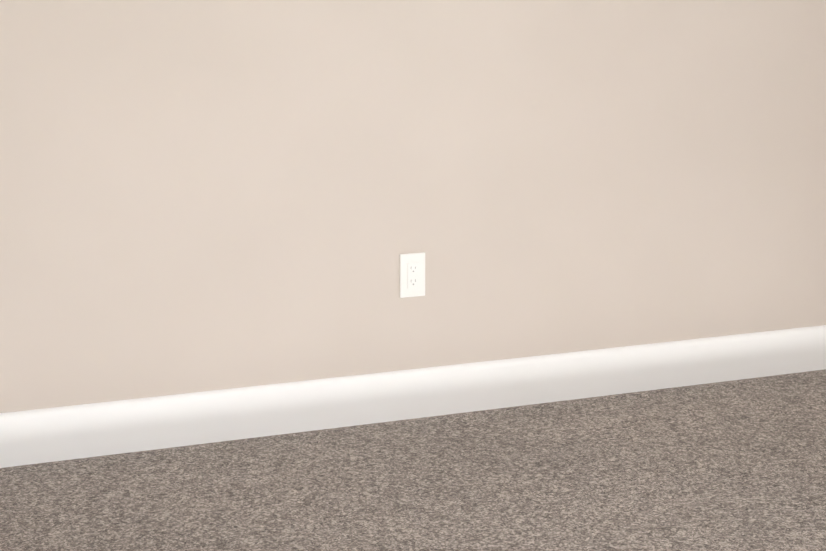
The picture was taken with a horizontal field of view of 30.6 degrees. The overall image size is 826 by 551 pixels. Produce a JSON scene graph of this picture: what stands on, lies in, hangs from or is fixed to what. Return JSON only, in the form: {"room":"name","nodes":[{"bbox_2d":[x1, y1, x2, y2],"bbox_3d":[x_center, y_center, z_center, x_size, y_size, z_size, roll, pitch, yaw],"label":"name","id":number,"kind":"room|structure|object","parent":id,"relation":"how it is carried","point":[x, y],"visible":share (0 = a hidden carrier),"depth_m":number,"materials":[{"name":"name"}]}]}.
{"room":"empty carpeted room","nodes":[
{"label":"empty carpeted room","id":0,"kind":"room"},
{"bbox_2d":[0,369,825,550],"bbox_3d":[0.782,0.873,1.954,3.850,0.120,4.740,-5,13,-21],"label":"floor","id":1,"kind":"structure","parent":0,"point":[736,465],"depth_m":3.47,"materials":[{"name":"carpet"}]},
{"bbox_2d":[0,0,825,412],"bbox_3d":[-0.053,-0.833,3.769,3.850,2.440,0.150,-5,13,-21],"label":"wall","id":2,"kind":"structure","parent":0,"point":[208,194],"depth_m":3.82,"materials":[{"name":"paint"}]},
{"bbox_2d":[400,252,424,297],"bbox_3d":[0.000,-0.001,3.885,0.070,0.115,0.008,-5,13,-21],"label":"electrical outlet","id":3,"kind":"object","parent":2,"relation":"attached to","point":[412,274],"visible":1,"depth_m":3.88,"materials":[{"name":"white plastic"}]},
{"bbox_2d":[0,325,825,467],"bbox_3d":[-0.022,0.312,3.940,3.550,0.130,0.016,-5,13,-21],"label":"baseboard","id":4,"kind":"structure","parent":2,"relation":"attached to","point":[37,436],"depth_m":3.92,"materials":[{"name":"white"}]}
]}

